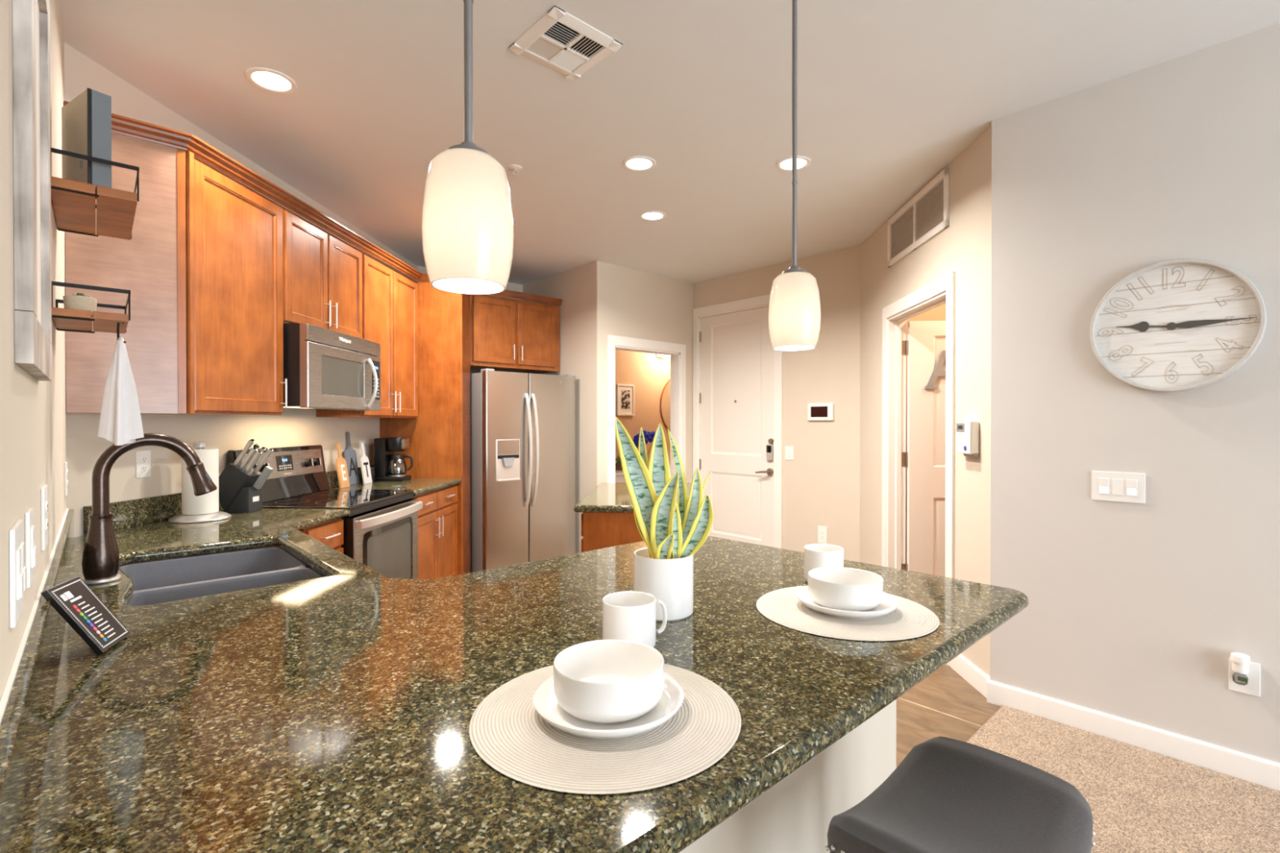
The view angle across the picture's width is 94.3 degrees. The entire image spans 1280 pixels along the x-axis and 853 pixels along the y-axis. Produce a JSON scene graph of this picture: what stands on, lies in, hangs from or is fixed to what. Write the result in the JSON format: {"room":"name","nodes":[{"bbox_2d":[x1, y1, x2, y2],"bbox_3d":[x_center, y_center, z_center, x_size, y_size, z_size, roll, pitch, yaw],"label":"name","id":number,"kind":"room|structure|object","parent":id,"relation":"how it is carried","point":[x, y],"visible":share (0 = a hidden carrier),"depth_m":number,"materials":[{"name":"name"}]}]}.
{"room":"kitchen","nodes":[
{"label":"kitchen","id":0,"kind":"room"},
{"bbox_2d":[0,0,66,700],"bbox_3d":[0.073,-0.053,-0.280,0.100,2.830,6.890,0,0,-43],"label":"wall","id":1,"kind":"structure","parent":0,"point":[33,411],"depth_m":0.93,"materials":[{"name":"paint"}]},
{"bbox_2d":[8,519,26,628],"bbox_3d":[-0.863,0.200,0.825,0.010,0.130,0.118,0,0,-43],"label":"light switch","id":2,"kind":"object","parent":1,"relation":"attached to","point":[17,570],"visible":1,"depth_m":0.79,"materials":[{"name":"white plastic"}]},
{"bbox_2d":[24,507,36,588],"bbox_3d":[-1.008,0.199,0.983,0.010,0.122,0.074,0,0,-43],"label":"light switch","id":3,"kind":"object","parent":1,"relation":"attached to","point":[29,529],"visible":0.98,"depth_m":0.96,"materials":[{"name":"white plastic"}]},
{"bbox_2d":[12,0,52,381],"bbox_3d":[-1.039,-0.481,1.019,0.020,0.780,0.477,0,0,-43],"label":"picture frame","id":4,"kind":"object","parent":1,"relation":"attached to","point":[31,66],"visible":1,"depth_m":0.85,"materials":[{"name":"silver wood"}]},
{"bbox_2d":[35,0,40,324],"bbox_3d":[-1.043,-0.481,1.016,0.007,0.632,0.329,0,0,-43],"label":"picture","id":5,"kind":"object","parent":4,"relation":"attached to","point":[37,2],"depth_m":1.10},
{"bbox_2d":[0,508,74,852],"bbox_3d":[-1.294,0.379,1.304,0.020,0.118,2.668,0,0,-43],"label":"backsplash","id":6,"kind":"structure","parent":1,"relation":"attached to","point":[21,701],"depth_m":0.78,"materials":[{"name":"green stone"}]},
{"bbox_2d":[40,484,48,551],"bbox_3d":[-1.269,0.193,1.266,0.008,0.130,0.100,0,0,-43],"label":"power outlet","id":7,"kind":"object","parent":1,"relation":"attached to","point":[44,503],"visible":1,"depth_m":1.23,"materials":[{"name":"white plastic"}]},
{"bbox_2d":[64,462,67,496],"bbox_3d":[-2.107,0.192,2.180,0.008,0.122,0.074,0,0,-43],"label":"power outlet","id":8,"kind":"object","parent":1,"relation":"attached to","point":[65,463],"visible":1,"depth_m":2.15,"materials":[{"name":"white plastic"}]},
{"bbox_2d":[51,280,130,333],"bbox_3d":[-1.530,-0.322,1.657,0.155,0.091,0.301,0,0,-43],"label":"shelf","id":9,"kind":"object","parent":1,"relation":"attached to","point":[72,320],"visible":0.91,"depth_m":1.59,"materials":[{"name":"brown wood"}]},
{"bbox_2d":[62,292,97,316],"bbox_3d":[-1.519,-0.332,1.611,0.068,0.060,0.068,0,0,-43],"label":"plant pot","id":10,"kind":"object","parent":9,"relation":"on","point":[79,301],"visible":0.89,"depth_m":1.59,"materials":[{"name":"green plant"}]},
{"bbox_2d":[97,337,143,445],"bbox_3d":[-1.417,-0.096,1.615,0.089,0.293,0.078,0,0,32],"label":"hand towel","id":11,"kind":"object","parent":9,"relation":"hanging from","point":[120,420],"visible":1,"depth_m":1.61,"materials":[{"name":"white fabric"}]},
{"bbox_2d":[50,147,139,239],"bbox_3d":[-1.539,-0.637,1.676,0.172,0.099,0.448,0,0,-43],"label":"shelf","id":12,"kind":"object","parent":1,"relation":"attached to","point":[73,202],"visible":0.87,"depth_m":1.60,"materials":[{"name":"brown wood"}]},
{"bbox_2d":[61,87,111,199],"bbox_3d":[-1.482,-0.743,1.588,0.186,0.251,0.048,0,0,30],"label":"book","id":13,"kind":"object","parent":12,"relation":"on","point":[86,122],"visible":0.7,"depth_m":1.55,"materials":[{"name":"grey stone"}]},
{"bbox_2d":[64,42,417,564],"bbox_3d":[-2.194,-0.078,4.069,0.101,2.830,3.560,0,0,3],"label":"wall","id":14,"kind":"structure","parent":0,"point":[295,427],"depth_m":2.78,"materials":[{"name":"paint"}]},
{"bbox_2d":[135,450,151,478],"bbox_3d":[-2.203,0.167,2.633,0.008,0.118,0.072,0,0,2],"label":"power outlet","id":15,"kind":"object","parent":14,"relation":"attached to","point":[143,458],"visible":1,"depth_m":2.63,"materials":[{"name":"white plastic"}]},
{"bbox_2d":[83,492,222,534],"bbox_3d":[-2.191,0.373,2.742,0.020,0.114,0.760,0,0,2],"label":"backsplash","id":16,"kind":"structure","parent":14,"relation":"attached to","point":[131,513],"depth_m":2.60,"materials":[{"name":"green stone"}]},
{"bbox_2d":[65,133,287,415],"bbox_3d":[-2.025,-0.605,2.676,0.357,1.100,0.880,0,0,2],"label":"upper cabinet","id":17,"kind":"object","parent":14,"relation":"attached to","point":[202,265],"visible":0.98,"depth_m":2.49,"materials":[{"name":"brown wood"}]},
{"bbox_2d":[63,100,422,280],"bbox_3d":[-1.846,-1.190,3.463,0.276,0.058,2.579,0,0,9],"label":"crown molding","id":18,"kind":"structure","parent":17,"relation":"attached to","point":[121,125],"depth_m":2.79,"materials":[{"name":"brown wood"}]},
{"bbox_2d":[280,205,362,338],"bbox_3d":[-1.988,-0.854,3.520,0.357,0.612,0.808,0,0,2],"label":"upper cabinet","id":19,"kind":"object","parent":14,"relation":"attached to","point":[322,273],"visible":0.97,"depth_m":3.44,"materials":[{"name":"brown wood"}]},
{"bbox_2d":[283,323,380,410],"bbox_3d":[-1.914,-0.322,3.520,0.505,0.444,0.798,0,0,2],"label":"microwave oven","id":20,"kind":"object","parent":19,"relation":"attached to","point":[324,368],"visible":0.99,"depth_m":3.31,"materials":[{"name":"silver metal"}]},
{"bbox_2d":[325,465,373,488],"bbox_3d":[-2.120,0.364,4.372,0.020,0.114,0.876,0,0,2],"label":"backsplash","id":21,"kind":"structure","parent":14,"relation":"attached to","point":[332,477],"depth_m":4.13,"materials":[{"name":"green stone"}]},
{"bbox_2d":[315,250,417,417],"bbox_3d":[-1.952,-0.615,4.363,0.357,1.100,0.873,0,0,2],"label":"upper cabinet","id":22,"kind":"object","parent":14,"relation":"attached to","point":[389,297],"visible":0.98,"depth_m":4.32,"materials":[{"name":"brown wood"}]},
{"bbox_2d":[417,266,522,373],"bbox_3d":[-1.730,-0.089,5.942,1.220,2.830,0.100,0,0,-43],"label":"wall","id":23,"kind":"structure","parent":0,"point":[511,286],"depth_m":6.21,"materials":[{"name":"paint"}]},
{"bbox_2d":[470,294,559,373],"bbox_3d":[-1.359,-0.855,5.699,0.961,0.635,0.752,0,0,-43],"label":"upper cabinet","id":24,"kind":"object","parent":23,"relation":"attached to","point":[508,335],"visible":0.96,"depth_m":5.43,"materials":[{"name":"brown wood"}]},
{"bbox_2d":[522,263,589,553],"bbox_3d":[-0.856,-0.089,5.965,0.100,2.830,1.249,0,0,-43],"label":"wall","id":25,"kind":"structure","parent":0,"point":[571,286],"depth_m":5.60,"materials":[{"name":"paint"}]},
{"bbox_2d":[418,273,562,305],"bbox_3d":[-1.187,-1.199,5.165,1.426,0.058,0.321,0,0,-43],"label":"crown molding","id":26,"kind":"structure","parent":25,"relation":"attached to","point":[424,277],"depth_m":5.47,"materials":[{"name":"brown wood"}]},
{"bbox_2d":[588,261,693,493],"bbox_3d":[0.091,-0.089,5.904,1.414,2.830,0.120,0,0,-43],"label":"wall","id":27,"kind":"structure","parent":0,"point":[626,302],"depth_m":5.61,"materials":[{"name":"paint"}]},
{"bbox_2d":[607,334,685,482],"bbox_3d":[0.047,0.240,5.857,1.037,2.173,0.140,0,0,-43],"label":"trim","id":28,"kind":"structure","parent":27,"relation":"attached to","point":[677,352],"depth_m":5.91,"materials":[{"name":"white wood"}]},
{"bbox_2d":[615,349,670,465],"bbox_3d":[-0.408,-0.102,8.104,3.450,2.830,0.100,0,0,-43],"label":"wall","id":29,"kind":"structure","parent":0,"point":[649,373],"depth_m":8.46,"materials":[{"name":"beige paint"}]},
{"bbox_2d":[616,383,634,415],"bbox_3d":[-0.198,-0.367,8.213,0.310,0.430,0.022,0,0,-43],"label":"framed print","id":30,"kind":"object","parent":29,"relation":"attached to","point":[624,393],"visible":1,"depth_m":8.20},
{"bbox_2d":[659,379,670,431],"bbox_3d":[0.646,-0.312,8.987,0.948,0.948,0.020,0,0,-43],"label":"round mirror","id":31,"kind":"object","parent":29,"relation":"attached to","point":[664,403],"visible":0.27,"depth_m":8.75,"materials":[{"name":"brown mirror"}]},
{"bbox_2d":[60,0,1279,284],"bbox_3d":[1.259,-1.552,3.723,7.500,0.120,11.400,0,0,-43],"label":"ceiling","id":32,"kind":"structure","parent":0,"point":[890,92],"depth_m":2.67,"materials":[{"name":"paint"}]},
{"bbox_2d":[244,66,297,93],"bbox_3d":[-1.580,-1.481,2.545,0.190,0.007,0.190,0,0,-43],"label":"recessed light","id":33,"kind":"object","parent":32,"relation":"in","point":[268,79],"visible":1,"depth_m":2.54,"materials":[{"name":"beige plastic"}]},
{"bbox_2d":[422,0,513,294],"bbox_3d":[-0.274,-0.850,0.945,0.141,1.252,0.141,0,0,-14],"label":"pendant lamp","id":34,"kind":"object","parent":32,"relation":"hanging from","point":[468,219],"visible":1,"depth_m":0.90,"materials":[{"name":"white glass"}]},
{"bbox_2d":[508,164,521,177],"bbox_3d":[-0.717,-1.465,3.411,0.076,0.049,0.076,0,0,-43],"label":"sprinkler","id":35,"kind":"object","parent":32,"relation":"attached to","point":[513,167],"visible":1,"depth_m":3.40,"materials":[{"name":"silver metal"}]},
{"bbox_2d":[508,4,622,79],"bbox_3d":[-0.290,-1.476,2.311,0.316,0.014,0.316,0,0,-43],"label":"ceiling vent","id":36,"kind":"object","parent":32,"relation":"in","point":[559,41],"visible":1,"depth_m":2.29,"materials":[{"name":"white metal"}]},
{"bbox_2d":[622,155,656,171],"bbox_3d":[-0.004,-1.486,3.359,0.190,0.007,0.190,0,0,-43],"label":"recessed light","id":37,"kind":"object","parent":32,"relation":"in","point":[637,163],"visible":1,"depth_m":3.36,"materials":[{"name":"beige plastic"}]},
{"bbox_2d":[639,210,666,220],"bbox_3d":[0.090,-1.491,4.203,0.190,0.007,0.190,0,0,-43],"label":"recessed light","id":38,"kind":"object","parent":32,"relation":"in","point":[651,215],"visible":1,"depth_m":4.20,"materials":[{"name":"beige"}]},
{"bbox_2d":[776,155,810,171],"bbox_3d":[0.868,-1.486,3.359,0.190,0.007,0.190,0,0,-43],"label":"recessed light","id":39,"kind":"object","parent":32,"relation":"in","point":[784,164],"visible":0.88,"depth_m":3.36,"materials":[{"name":"beige plastic"}]},
{"bbox_2d":[768,0,820,351],"bbox_3d":[0.428,-0.849,1.642,0.141,1.262,0.141,0,0,-14],"label":"pendant lamp","id":40,"kind":"object","parent":32,"relation":"hanging from","point":[794,303],"visible":1,"depth_m":1.60,"materials":[{"name":"white glass"}]},
{"bbox_2d":[693,244,860,562],"bbox_3d":[1.274,-0.087,5.571,0.120,2.830,1.971,0,0,-43],"label":"wall","id":41,"kind":"structure","parent":0,"point":[820,486],"depth_m":5.14,"materials":[{"name":"paint"}]},
{"bbox_2d":[693,294,782,548],"bbox_3d":[0.959,0.046,5.869,0.183,2.560,1.095,0,0,-43],"label":"door","id":42,"kind":"structure","parent":41,"relation":"in","point":[738,371],"depth_m":5.83,"materials":[{"name":"white paint"}]},
{"bbox_2d":[785,446,793,460],"bbox_3d":[1.355,0.242,5.388,0.010,0.125,0.088,0,0,-43],"label":"light switch","id":43,"kind":"object","parent":41,"relation":"attached to","point":[788,450],"visible":1,"depth_m":5.38,"materials":[{"name":"white plastic"}]},
{"bbox_2d":[807,403,833,420],"bbox_3d":[1.565,-0.127,5.146,0.026,0.150,0.244,0,0,-43],"label":"thermostat","id":44,"kind":"object","parent":41,"relation":"attached to","point":[815,411],"visible":1,"depth_m":5.13,"materials":[{"name":"white plastic"}]},
{"bbox_2d":[817,525,826,544],"bbox_3d":[1.582,0.940,5.146,0.008,0.150,0.085,0,0,-43],"label":"power outlet","id":45,"kind":"object","parent":41,"relation":"attached to","point":[822,531],"visible":1,"depth_m":5.14,"materials":[{"name":"white plastic"}]},
{"bbox_2d":[679,699,896,852],"bbox_3d":[0.047,0.917,1.175,1.820,0.872,0.110,0,0,-43],"label":"wall","id":46,"kind":"structure","parent":0,"point":[795,815],"depth_m":1.45,"materials":[{"name":"paint"}]},
{"bbox_2d":[859,124,991,676],"bbox_3d":[1.832,-0.078,3.927,0.120,2.830,2.053,0,0,2],"label":"wall","id":47,"kind":"structure","parent":0,"point":[964,247],"depth_m":3.22,"materials":[{"name":"paint"}]},
{"bbox_2d":[881,271,955,666],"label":"door","id":48,"kind":"structure","parent":47,"relation":"in","point":[929,460],"depth_m":4.21,"materials":[{"name":"white paint"}]},
{"bbox_2d":[924,350,946,389],"bbox_3d":[2.156,-0.401,4.194,0.280,0.273,0.013,0,0,2],"label":"letter sign","id":49,"kind":"object","parent":48,"relation":"attached to","point":[937,371],"visible":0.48,"depth_m":4.19,"materials":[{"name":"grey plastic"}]},
{"bbox_2d":[887,166,949,267],"bbox_3d":[1.759,-1.303,3.798,0.016,0.334,0.897,0,0,2],"label":"air vent","id":50,"kind":"object","parent":47,"relation":"in","point":[926,214],"visible":1,"depth_m":3.73,"materials":[{"name":"white metal"}]},
{"bbox_2d":[955,421,978,457],"bbox_3d":[1.709,0.064,3.102,0.053,0.183,0.150,0,0,3],"label":"alarm keypad","id":51,"kind":"object","parent":47,"relation":"attached to","point":[966,432],"visible":1,"depth_m":3.05,"materials":[{"name":"white plastic"}]},
{"bbox_2d":[951,653,990,697],"bbox_3d":[1.764,1.285,3.923,0.016,0.105,2.036,0,0,2],"label":"baseboard","id":52,"kind":"structure","parent":47,"relation":"attached to","point":[973,675],"depth_m":3.08,"materials":[{"name":"white wood"}]},
{"bbox_2d":[905,303,946,564],"bbox_3d":[2.678,-0.084,4.968,1.480,2.830,0.100,0,0,2],"label":"wall","id":53,"kind":"structure","parent":0,"point":[938,313],"depth_m":4.93,"materials":[{"name":"beige paint"}]},
{"bbox_2d":[896,663,1000,768],"bbox_3d":[1.259,1.399,3.740,7.500,0.120,11.400,0,0,-43],"label":"floor","id":54,"kind":"structure","parent":0,"point":[944,704],"depth_m":2.80,"materials":[{"name":"brown wood"}]},
{"bbox_2d":[174,518,343,558],"bbox_3d":[-1.852,0.906,2.950,0.679,0.873,0.322,0,0,2],"label":"base cabinet","id":55,"kind":"object","parent":54,"relation":"on","point":[331,533],"visible":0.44,"depth_m":2.95,"materials":[{"name":"brown wood"}]},
{"bbox_2d":[13,508,1028,852],"bbox_3d":[-0.784,0.454,2.152,1.916,0.040,3.324,0,0,-43],"label":"countertop","id":56,"kind":"structure","parent":55,"relation":"on","point":[333,713],"depth_m":0.98,"materials":[{"name":"green stone"}]},
{"bbox_2d":[40,576,130,655],"bbox_3d":[-1.091,0.372,1.173,0.094,0.134,0.110,0,0,-19],"label":"sign","id":57,"kind":"object","parent":56,"relation":"on","point":[73,599],"visible":1,"depth_m":1.16,"materials":[{"name":"black plastic"}]},
{"bbox_2d":[60,591,82,602],"bbox_3d":[-1.107,0.331,1.154,0.014,0.020,0.048,0,0,-19],"label":"print","id":58,"kind":"object","parent":57,"relation":"attached to","point":[65,596],"depth_m":1.15,"materials":[{"name":"white plastic"}]},
{"bbox_2d":[81,433,217,584],"bbox_3d":[-1.448,0.228,1.762,0.312,0.416,0.115,0,0,-43],"label":"kitchen faucet","id":59,"kind":"object","parent":56,"relation":"on","point":[100,562],"visible":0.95,"depth_m":1.67,"materials":[{"name":"brown metal"}]},
{"bbox_2d":[168,441,231,523],"bbox_3d":[-2.039,0.250,2.753,0.238,0.360,0.238,0,0,-43],"label":"paper towel holder","id":60,"kind":"object","parent":56,"relation":"on","point":[203,508],"visible":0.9,"depth_m":2.70,"materials":[{"name":"white paper"}]},
{"bbox_2d":[120,546,325,606],"bbox_3d":[-1.338,0.562,1.890,0.494,0.174,0.826,0,0,-43],"label":"sink","id":61,"kind":"object","parent":56,"relation":"in","point":[159,581],"visible":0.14,"depth_m":2.09,"materials":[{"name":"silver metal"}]},
{"bbox_2d":[218,462,262,512],"bbox_3d":[-2.037,0.306,3.006,0.191,0.244,0.105,0,0,2],"label":"knife block","id":62,"kind":"object","parent":56,"relation":"on","point":[237,491],"visible":0.79,"depth_m":2.95,"materials":[{"name":"black wood"}]},
{"bbox_2d":[233,439,254,466],"bbox_3d":[-1.988,0.131,2.980,0.106,0.136,0.025,0,0,3],"label":"kitchen knife","id":63,"kind":"object","parent":62,"relation":"in","point":[251,442],"visible":1,"depth_m":2.97,"materials":[{"name":"silver metal"}]},
{"bbox_2d":[239,446,257,469],"bbox_3d":[-1.968,0.159,2.979,0.090,0.113,0.025,0,0,2],"label":"kitchen knife","id":64,"kind":"object","parent":62,"relation":"in","point":[253,450],"visible":1,"depth_m":2.97,"materials":[{"name":"silver metal"}]},
{"bbox_2d":[244,450,262,471],"bbox_3d":[-1.942,0.175,2.978,0.088,0.112,0.025,0,0,2],"label":"kitchen knife","id":65,"kind":"object","parent":62,"relation":"in","point":[258,453],"visible":1,"depth_m":2.97,"materials":[{"name":"silver metal"}]},
{"bbox_2d":[253,466,273,488],"bbox_3d":[-1.905,0.259,2.999,0.092,0.117,0.028,0,0,2],"label":"knife","id":66,"kind":"object","parent":62,"relation":"in","point":[267,470],"visible":1,"depth_m":2.99,"materials":[{"name":"silver metal"}]},
{"bbox_2d":[253,448,273,473],"bbox_3d":[-1.918,0.174,3.021,0.101,0.130,0.025,0,0,2],"label":"kitchen knife","id":67,"kind":"object","parent":62,"relation":"in","point":[269,451],"visible":1,"depth_m":3.01,"materials":[{"name":"silver metal"}]},
{"bbox_2d":[469,663,741,794],"bbox_3d":[-0.051,0.439,0.913,0.408,0.004,0.408,0,0,37],"label":"placemat","id":68,"kind":"object","parent":56,"relation":"on","point":[507,731],"visible":0.73,"depth_m":0.81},
{"bbox_2d":[533,673,684,738],"bbox_3d":[-0.048,0.423,0.916,0.231,0.026,0.231,0,0,-43],"label":"plate","id":69,"kind":"object","parent":68,"relation":"on","point":[545,703],"visible":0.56,"depth_m":0.87,"materials":[{"name":"white ceramic"}]},
{"bbox_2d":[553,639,664,723],"bbox_3d":[-0.048,0.395,0.919,0.171,0.068,0.171,0,0,-43],"label":"bowl","id":70,"kind":"object","parent":69,"relation":"on","point":[611,681],"visible":1,"depth_m":0.88,"materials":[{"name":"white ceramic"}]},
{"bbox_2d":[602,591,666,648],"bbox_3d":[-0.018,0.391,1.190,0.107,0.096,0.120,0,0,32],"label":"mug","id":71,"kind":"object","parent":56,"relation":"on","point":[628,615],"visible":0.73,"depth_m":1.15,"materials":[{"name":"white ceramic"}]},
{"bbox_2d":[614,416,713,621],"bbox_3d":[0.058,0.207,1.398,0.229,0.461,0.141,0,0,10],"label":"snake plant","id":72,"kind":"object","parent":56,"relation":"on","point":[673,532],"visible":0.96,"depth_m":1.39,"materials":[{"name":"green plant"}]},
{"bbox_2d":[804,543,844,582],"bbox_3d":[0.514,0.389,1.676,0.107,0.096,0.120,0,0,-30],"label":"mug","id":73,"kind":"object","parent":56,"relation":"on","point":[815,555],"visible":0.52,"depth_m":1.64,"materials":[{"name":"white ceramic"}]},
{"bbox_2d":[755,586,939,641],"bbox_3d":[0.485,0.436,1.413,0.408,0.004,0.408,0,0,-23],"label":"placemat","id":74,"kind":"object","parent":56,"relation":"on","point":[910,619],"visible":0.77,"depth_m":1.32,"materials":[{"name":"beige fabric"}]},
{"bbox_2d":[795,586,898,618],"bbox_3d":[0.493,0.420,1.421,0.231,0.026,0.231,0,0,-43],"label":"plate","id":75,"kind":"object","parent":74,"relation":"on","point":[889,603],"visible":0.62,"depth_m":1.36,"materials":[{"name":"white ceramic"}]},
{"bbox_2d":[808,567,883,611],"bbox_3d":[0.491,0.392,1.424,0.171,0.068,0.171,0,0,-43],"label":"bowl","id":76,"kind":"object","parent":75,"relation":"on","point":[842,588],"visible":0.94,"depth_m":1.37,"materials":[{"name":"white ceramic"}]},
{"bbox_2d":[226,444,422,579],"bbox_3d":[-1.784,0.717,3.513,0.756,1.186,0.804,0,0,2],"label":"electric range","id":77,"kind":"object","parent":54,"relation":"on","point":[380,528],"visible":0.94,"depth_m":3.49,"materials":[{"name":"silver metal"}]},
{"bbox_2d":[262,489,413,510],"bbox_3d":[-1.810,0.426,3.513,0.616,0.017,0.804,0,0,2],"label":"cooktop","id":78,"kind":"object","parent":77,"relation":"in","point":[350,500],"depth_m":3.42,"materials":[{"name":"black glass"}]},
{"bbox_2d":[379,281,471,574],"bbox_3d":[-1.767,0.082,4.919,0.678,2.500,0.245,0,0,2],"label":"panel","id":79,"kind":"object","parent":54,"relation":"on","point":[439,437],"visible":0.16,"depth_m":4.79,"materials":[{"name":"brown wood"}]},
{"bbox_2d":[411,484,457,578],"bbox_3d":[-1.791,0.898,4.361,0.679,0.873,0.878,0,0,2],"label":"base cabinet","id":80,"kind":"object","parent":54,"relation":"on","point":[437,518],"visible":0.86,"depth_m":4.36,"materials":[{"name":"brown wood"}]},
{"bbox_2d":[328,478,461,496],"bbox_3d":[-1.794,0.441,4.358,0.672,0.040,0.879,0,0,2],"label":"countertop","id":81,"kind":"structure","parent":80,"relation":"on","point":[420,486],"depth_m":4.25,"materials":[{"name":"green stone"}]},
{"bbox_2d":[335,442,350,488],"bbox_3d":[-2.067,0.268,4.107,0.062,0.313,0.112,0,0,2],"label":"cutting board","id":82,"kind":"object","parent":81,"relation":"on","point":[340,462],"visible":1,"depth_m":4.09,"materials":[{"name":"brown wood"}]},
{"bbox_2d":[343,431,359,484],"bbox_3d":[-2.104,0.231,4.312,0.053,0.384,0.150,0,0,2],"label":"cutting board","id":83,"kind":"object","parent":81,"relation":"on","point":[349,454],"visible":0.97,"depth_m":4.30,"materials":[{"name":"grey wood"}]},
{"bbox_2d":[360,442,372,484],"bbox_3d":[-2.034,0.271,4.386,0.060,0.303,0.108,0,0,2],"label":"cutting board","id":84,"kind":"object","parent":81,"relation":"on","point":[364,461],"visible":1,"depth_m":4.37,"materials":[{"name":"white paint"}]},
{"bbox_2d":[373,436,413,481],"bbox_3d":[-1.911,0.252,4.629,0.260,0.335,0.180,0,0,2],"label":"coffee maker","id":85,"kind":"object","parent":81,"relation":"on","point":[384,448],"visible":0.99,"depth_m":4.56,"materials":[{"name":"black plastic"}]},
{"bbox_2d":[385,436,407,451],"bbox_3d":[-1.901,0.139,4.628,0.160,0.110,0.160,0,0,2],"label":"basket","id":86,"kind":"object","parent":85,"relation":"on","point":[397,443],"depth_m":4.57,"materials":[{"name":"black plastic"}]},
{"bbox_2d":[470,368,575,572],"bbox_3d":[-1.171,0.414,5.484,0.938,1.798,0.876,0,0,-43],"label":"refrigerator","id":87,"kind":"object","parent":54,"relation":"on","point":[522,425],"visible":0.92,"depth_m":5.11,"materials":[{"name":"grey metal"}]},
{"bbox_2d":[497,454,519,458],"bbox_3d":[-1.116,0.256,5.032,0.206,0.030,0.003,0,0,-43],"label":"water dispenser","id":88,"kind":"object","parent":87,"relation":"attached to","point":[499,456],"depth_m":5.02,"materials":[{"name":"black plastic"}]},
{"bbox_2d":[581,512,644,552],"bbox_3d":[0.023,0.901,3.823,0.649,0.874,1.190,0,0,2],"label":"kitchen island","id":89,"kind":"object","parent":54,"relation":"on","point":[599,531],"visible":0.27,"depth_m":3.23,"materials":[{"name":"brown wood"}]},
{"bbox_2d":[573,482,691,512],"bbox_3d":[0.023,0.444,3.820,0.710,0.040,1.250,0,0,2],"label":"island countertop","id":90,"kind":"structure","parent":89,"relation":"on","point":[606,497],"depth_m":3.44,"materials":[{"name":"green stone"}]},
{"bbox_2d":[615,465,670,482],"bbox_3d":[0.159,0.945,8.194,2.120,0.735,0.539,0,0,-43],"label":"vanity cabinet","id":91,"kind":"object","parent":54,"relation":"on","point":[620,477],"visible":0.02,"depth_m":7.48,"materials":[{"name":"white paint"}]},
{"bbox_2d":[615,455,622,471],"bbox_3d":[-0.197,0.480,7.935,0.335,0.199,0.152,0,0,-43],"label":"planter box","id":92,"kind":"object","parent":91,"relation":"on","point":[618,465],"visible":0.16,"depth_m":7.81,"materials":[{"name":"brown wood"}]},
{"bbox_2d":[632,430,655,454],"bbox_3d":[0.078,0.315,8.203,0.433,0.526,0.208,0,0,-45],"label":"flowers","id":93,"kind":"object","parent":91,"relation":"on","point":[648,436],"visible":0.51,"depth_m":8.13,"materials":[{"name":"blue plant"}]},
{"bbox_2d":[966,705,1279,852],"bbox_3d":[2.053,1.353,0.081,3.260,0.012,4.494,0,0,-43],"label":"carpet","id":94,"kind":"object","parent":54,"relation":"on","point":[1140,800],"visible":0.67,"depth_m":2.16,"materials":[{"name":"beige carpet"}]},
{"bbox_2d":[825,736,1095,852],"bbox_3d":[0.600,1.020,1.105,0.477,0.644,0.352,0,0,-43],"label":"bar stool","id":95,"kind":"object","parent":94,"relation":"on","point":[947,795],"visible":1,"depth_m":1.12,"materials":[{"name":"grey fabric"}]},
{"bbox_2d":[990,22,1279,764],"bbox_3d":[3.324,-0.062,1.198,0.100,2.830,4.675,0,0,-43],"label":"wall","id":96,"kind":"structure","parent":0,"point":[1135,612],"depth_m":2.48,"materials":[{"name":"paint"}]},
{"bbox_2d":[1091,471,1145,503],"bbox_3d":[2.033,0.258,2.526,0.010,0.126,0.180,0,0,-43],"label":"light switch","id":97,"kind":"object","parent":96,"relation":"attached to","point":[1128,487],"visible":1,"depth_m":2.52,"materials":[{"name":"white plastic"}]},
{"bbox_2d":[986,680,1279,791],"bbox_3d":[3.246,1.301,1.205,0.016,0.105,4.591,0,0,-43],"label":"baseboard","id":98,"kind":"structure","parent":96,"relation":"attached to","point":[1260,771],"depth_m":2.46,"materials":[{"name":"white wood"}]},
{"bbox_2d":[1089,258,1266,391],"bbox_3d":[2.136,-0.403,2.384,0.046,0.526,0.526,0,0,-43],"label":"round clock","id":99,"kind":"object","parent":96,"relation":"attached to","point":[1178,325],"visible":1,"depth_m":2.37,"materials":[{"name":"white wood"}]},
{"bbox_2d":[1228,657,1260,697],"bbox_3d":[2.292,0.950,2.250,0.008,0.124,0.084,0,0,-43],"label":"power outlet","id":100,"kind":"object","parent":96,"relation":"attached to","point":[1253,687],"visible":0.64,"depth_m":2.24,"materials":[{"name":"white plastic"}]},
{"bbox_2d":[1230,652,1250,685],"bbox_3d":[2.261,0.914,2.235,0.054,0.112,0.054,0,0,-43],"label":"air freshener","id":101,"kind":"object","parent":100,"relation":"attached to","point":[1241,662],"visible":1,"depth_m":2.22,"materials":[{"name":"white plastic"}]},
{"bbox_2d":[1231,672,1248,685],"bbox_3d":[2.263,0.948,2.237,0.044,0.044,0.044,0,0,-43],"label":"oil bottle","id":102,"kind":"object","parent":101,"relation":"on","point":[1241,677],"depth_m":2.23,"materials":[{"name":"glass"}]},
{"bbox_2d":[1238,680,1250,687],"bbox_3d":[2.290,0.972,2.249,0.004,0.029,0.034,0,0,-43],"label":"receptacle","id":103,"kind":"object","parent":100,"relation":"attached to","point":[1248,685],"depth_m":2.25,"materials":[{"name":"white plastic"}]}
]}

